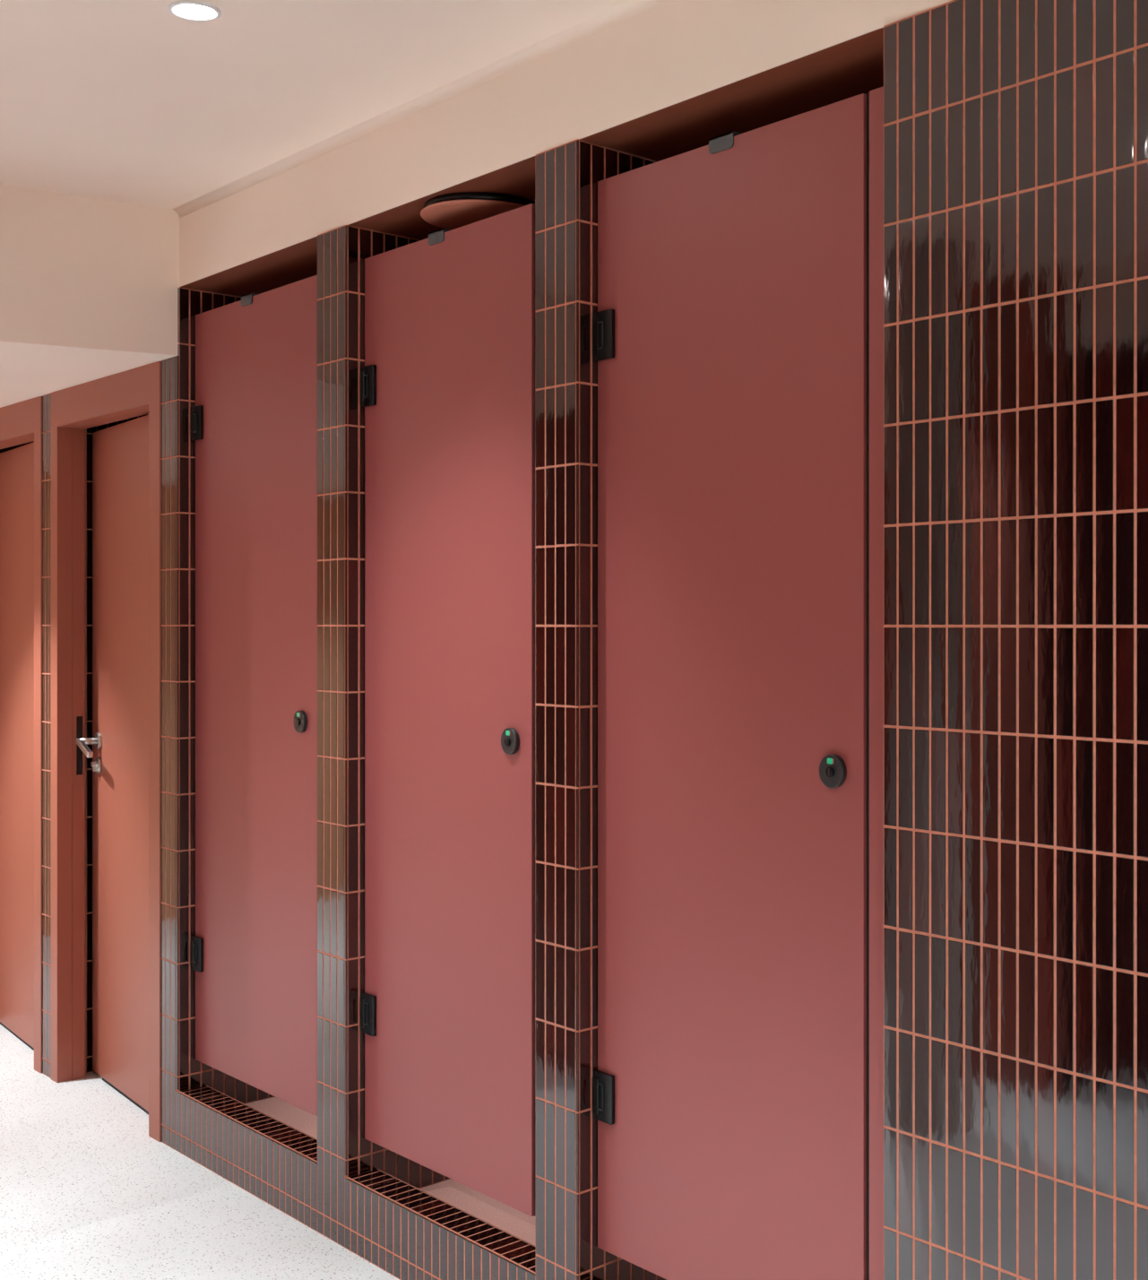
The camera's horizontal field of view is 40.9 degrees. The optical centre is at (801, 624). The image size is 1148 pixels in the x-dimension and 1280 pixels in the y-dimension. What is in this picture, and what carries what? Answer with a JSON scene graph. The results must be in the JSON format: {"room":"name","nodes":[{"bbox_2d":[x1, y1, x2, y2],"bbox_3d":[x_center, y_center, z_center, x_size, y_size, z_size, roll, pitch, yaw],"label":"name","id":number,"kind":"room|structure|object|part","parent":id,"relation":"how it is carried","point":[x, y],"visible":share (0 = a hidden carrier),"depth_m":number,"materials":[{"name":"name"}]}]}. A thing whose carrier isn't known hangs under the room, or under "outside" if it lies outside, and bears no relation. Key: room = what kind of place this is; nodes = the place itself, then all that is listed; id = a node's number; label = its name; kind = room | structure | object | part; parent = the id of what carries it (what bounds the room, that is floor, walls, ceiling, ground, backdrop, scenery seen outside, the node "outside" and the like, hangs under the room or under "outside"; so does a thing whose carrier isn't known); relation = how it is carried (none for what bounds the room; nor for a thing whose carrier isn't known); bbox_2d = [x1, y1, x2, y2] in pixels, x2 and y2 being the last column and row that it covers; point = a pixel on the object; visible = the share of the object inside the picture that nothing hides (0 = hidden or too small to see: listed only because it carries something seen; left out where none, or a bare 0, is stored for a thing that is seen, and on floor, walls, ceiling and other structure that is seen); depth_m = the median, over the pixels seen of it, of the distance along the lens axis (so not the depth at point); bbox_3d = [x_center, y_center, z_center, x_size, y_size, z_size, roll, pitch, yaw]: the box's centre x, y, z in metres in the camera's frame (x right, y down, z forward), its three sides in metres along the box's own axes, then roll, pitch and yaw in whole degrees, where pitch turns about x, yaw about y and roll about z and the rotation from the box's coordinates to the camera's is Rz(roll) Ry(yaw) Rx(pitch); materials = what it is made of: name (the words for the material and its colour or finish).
{"room":"shower room","nodes":[
{"label":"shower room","id":0,"kind":"room"},
{"bbox_2d":[0,441,34,453],"bbox_3d":[-2.023,0.293,5.039,1.950,2.213,0.950,0,0,45],"label":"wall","id":1,"kind":"structure","parent":0,"point":[3,450],"depth_m":5.46,"materials":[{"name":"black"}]},
{"bbox_2d":[0,183,184,407],"bbox_3d":[-3.971,-0.949,4.016,3.306,0.568,3.360,0,0,45],"label":"wall","id":2,"kind":"structure","parent":0,"point":[89,286],"depth_m":3.87,"materials":[{"name":"white paint"}]},
{"bbox_2d":[0,1024,399,1279],"bbox_3d":[-1.820,1.460,2.071,9.100,0.120,3.600,0,0,45],"label":"floor","id":3,"kind":"structure","parent":0,"point":[86,1192],"depth_m":3.63,"materials":[{"name":"white stone"}]},
{"bbox_2d":[42,393,148,1077],"bbox_3d":[-2.020,0.343,5.001,0.093,2.115,0.900,0,0,45],"label":"wall pier","id":4,"kind":"object","parent":3,"relation":"on","point":[46,399],"visible":0.06,"depth_m":4.71,"materials":[{"name":"ceramic"}]},
{"bbox_2d":[0,396,42,1073],"bbox_3d":[-2.627,0.343,5.069,0.866,2.114,0.153,0,0,45],"label":"door","id":5,"kind":"structure","parent":4,"relation":"attached to","point":[21,468],"depth_m":5.06,"materials":[{"name":"laminate"}]},
{"bbox_2d":[50,361,161,1141],"bbox_3d":[-1.970,0.343,4.424,0.809,2.114,0.153,0,0,45],"label":"door","id":6,"kind":"structure","parent":4,"relation":"attached to","point":[125,741],"depth_m":4.55,"materials":[{"name":"laminate"}]},
{"bbox_3d":[-2.224,0.372,4.657,0.001,0.180,0.018,0,0,44],"label":"strike plate","id":7,"kind":"part","parent":6,"relation":"part of","materials":[{"name":"black metal"}]},
{"bbox_3d":[-2.171,0.373,4.574,0.016,0.052,0.126,0,0,-41],"label":"lever","id":8,"kind":"part","parent":6,"relation":"part of","materials":[{"name":"silver metal"}]},
{"bbox_3d":[-2.164,0.357,4.648,0.009,0.052,0.052,0,0,-41],"label":"handle","id":9,"kind":"part","parent":6,"relation":"part of","materials":[{"name":"silver metal"}]},
{"bbox_2d":[161,287,275,1150],"bbox_3d":[-1.256,0.251,4.496,0.108,2.298,1.250,0,0,45],"label":"wall pier","id":10,"kind":"object","parent":3,"relation":"on","point":[180,1069],"visible":0.19,"depth_m":4.04,"materials":[{"name":"tile"}]},
{"bbox_3d":[-1.659,0.170,4.018,0.013,2.131,0.004,0,0,45],"label":"edge trim","id":11,"kind":"part","parent":10,"relation":"part of","materials":[{"name":"red"}]},
{"bbox_2d":[190,275,317,1115],"bbox_3d":[-1.377,0.164,3.808,0.694,2.000,0.038,0,0,45],"label":"door","id":12,"kind":"structure","parent":10,"relation":"attached to","point":[254,416],"depth_m":3.80,"materials":[{"name":"laminate"}]},
{"bbox_3d":[-1.396,-0.818,3.834,0.060,0.038,0.026,0,0,44],"label":"hook plate","id":13,"kind":"part","parent":12,"relation":"part of","materials":[{"name":"grey metal"}]},
{"bbox_2d":[175,1085,317,1231],"bbox_3d":[-1.364,1.320,3.781,0.772,0.161,0.080,0,0,45],"label":"kerb","id":14,"kind":"object","parent":3,"relation":"on","point":[272,1160],"visible":0.9,"depth_m":3.74,"materials":[{"name":"tile"}]},
{"bbox_2d":[317,224,449,1247],"bbox_3d":[-0.630,0.251,3.881,0.136,2.298,1.251,0,0,45],"label":"wall pier","id":15,"kind":"object","parent":3,"relation":"on","point":[343,1150],"visible":0.24,"depth_m":3.42,"materials":[{"name":"ceramic"}]},
{"bbox_3d":[-1.022,0.170,3.392,0.007,2.131,0.004,0,0,44],"label":"edge trim","id":16,"kind":"part","parent":15,"relation":"part of","materials":[{"name":"red"}]},
{"bbox_2d":[344,1168,536,1279],"bbox_3d":[-0.739,1.319,3.167,0.729,0.161,0.080,0,0,45],"label":"kerb","id":17,"kind":"object","parent":3,"relation":"on","point":[400,1228],"visible":0.95,"depth_m":3.19,"materials":[{"name":"tile"}]},
{"bbox_2d":[244,1097,317,1139],"bbox_3d":[-0.920,1.357,4.221,0.755,0.086,1.171,0,0,45],"label":"floor","id":18,"kind":"structure","parent":0,"point":[291,1115],"depth_m":4.06,"materials":[{"name":"pink stone"}]},
{"bbox_2d":[0,0,952,296],"bbox_3d":[-0.309,-1.058,1.252,5.796,0.323,4.550,0,0,45],"label":"ceiling","id":19,"kind":"structure","parent":0,"point":[267,126],"depth_m":2.94,"materials":[{"name":"white paint"}]},
{"bbox_2d":[167,0,221,21],"bbox_3d":[-1.060,-1.075,2.640,0.086,0.012,0.086,0,0,-14],"label":"recessed light","id":20,"kind":"object","parent":19,"relation":"in","point":[186,9],"visible":1,"depth_m":2.64,"materials":[{"name":"white plastic"}]},
{"bbox_2d":[420,191,536,229],"bbox_3d":[-0.680,-0.885,3.258,0.275,0.024,0.275,0,0,45],"label":"ceiling fitting","id":21,"kind":"object","parent":19,"relation":"attached to","point":[453,211],"visible":0.5,"depth_m":3.17,"materials":[{"name":"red metal"}]},
{"bbox_2d":[419,1178,536,1245],"bbox_3d":[-0.298,1.357,3.610,0.719,0.086,1.171,0,0,45],"label":"floor","id":22,"kind":"structure","parent":0,"point":[511,1220],"depth_m":3.40,"materials":[{"name":"pink stone"}]},
{"bbox_2d":[536,138,666,1279],"bbox_3d":[-0.022,0.251,3.283,0.134,2.298,1.250,0,0,45],"label":"wall pier","id":23,"kind":"object","parent":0,"point":[568,175],"visible":0.27,"depth_m":2.82,"materials":[{"name":"tile"}]},
{"bbox_3d":[-0.413,0.170,2.793,0.005,2.131,0.004,0,0,45],"label":"edge trim","id":24,"kind":"part","parent":23,"relation":"part of","materials":[{"name":"red"}]},
{"bbox_2d":[883,0,1147,1279],"bbox_3d":[1.320,0.251,1.200,3.198,2.298,0.161,0,0,45],"label":"wall","id":25,"kind":"structure","parent":0,"point":[1016,132],"depth_m":2.10,"materials":[{"name":"tile"}]},
{"bbox_2d":[592,93,869,1279],"bbox_3d":[-0.137,0.164,2.590,0.689,2.000,0.038,0,0,45],"label":"door","id":26,"kind":"structure","parent":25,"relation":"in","point":[730,324],"depth_m":2.56,"materials":[{"name":"laminate"}]},
{"bbox_3d":[-0.373,0.876,2.801,0.018,0.050,0.002,0,0,44],"label":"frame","id":27,"kind":"part","parent":26,"relation":"part of","materials":[{"name":"grey metal"}]},
{"bbox_3d":[-0.373,-0.537,2.801,0.018,0.050,0.002,0,0,44],"label":"frame","id":28,"kind":"part","parent":26,"relation":"part of","materials":[{"name":"grey metal"}]},
{"bbox_3d":[-0.128,-0.818,2.588,0.060,0.038,0.026,0,0,44],"label":"hook plate","id":29,"kind":"part","parent":26,"relation":"part of","materials":[{"name":"grey metal"}]},
{"bbox_2d":[869,86,883,1279],"bbox_3d":[0.137,0.168,2.328,0.069,1.992,0.020,0,0,45],"label":"trim","id":30,"kind":"structure","parent":25,"relation":"attached to","point":[876,96],"depth_m":2.33,"materials":[{"name":"laminate"}]},
{"bbox_3d":[-0.490,0.167,2.944,0.059,1.992,0.020,0,0,45],"label":"trim","id":31,"kind":"structure","parent":0,"visible":0},
{"bbox_2d":[359,203,536,1216],"bbox_3d":[-0.752,0.164,3.194,0.667,2.000,0.038,0,0,45],"label":"door","id":32,"kind":"structure","parent":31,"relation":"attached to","point":[447,378],"depth_m":3.17,"materials":[{"name":"laminate"}]},
{"bbox_3d":[-0.980,0.876,3.398,0.018,0.050,0.002,0,0,44],"label":"frame","id":33,"kind":"part","parent":32,"relation":"part of","materials":[{"name":"grey metal"}]},
{"bbox_3d":[-0.980,-0.537,3.398,0.018,0.050,0.002,0,0,44],"label":"frame","id":34,"kind":"part","parent":32,"relation":"part of","materials":[{"name":"grey metal"}]},
{"bbox_3d":[-0.766,-0.818,3.215,0.060,0.038,0.026,0,0,44],"label":"hook plate","id":35,"kind":"part","parent":32,"relation":"part of","materials":[{"name":"grey metal"}]}
]}

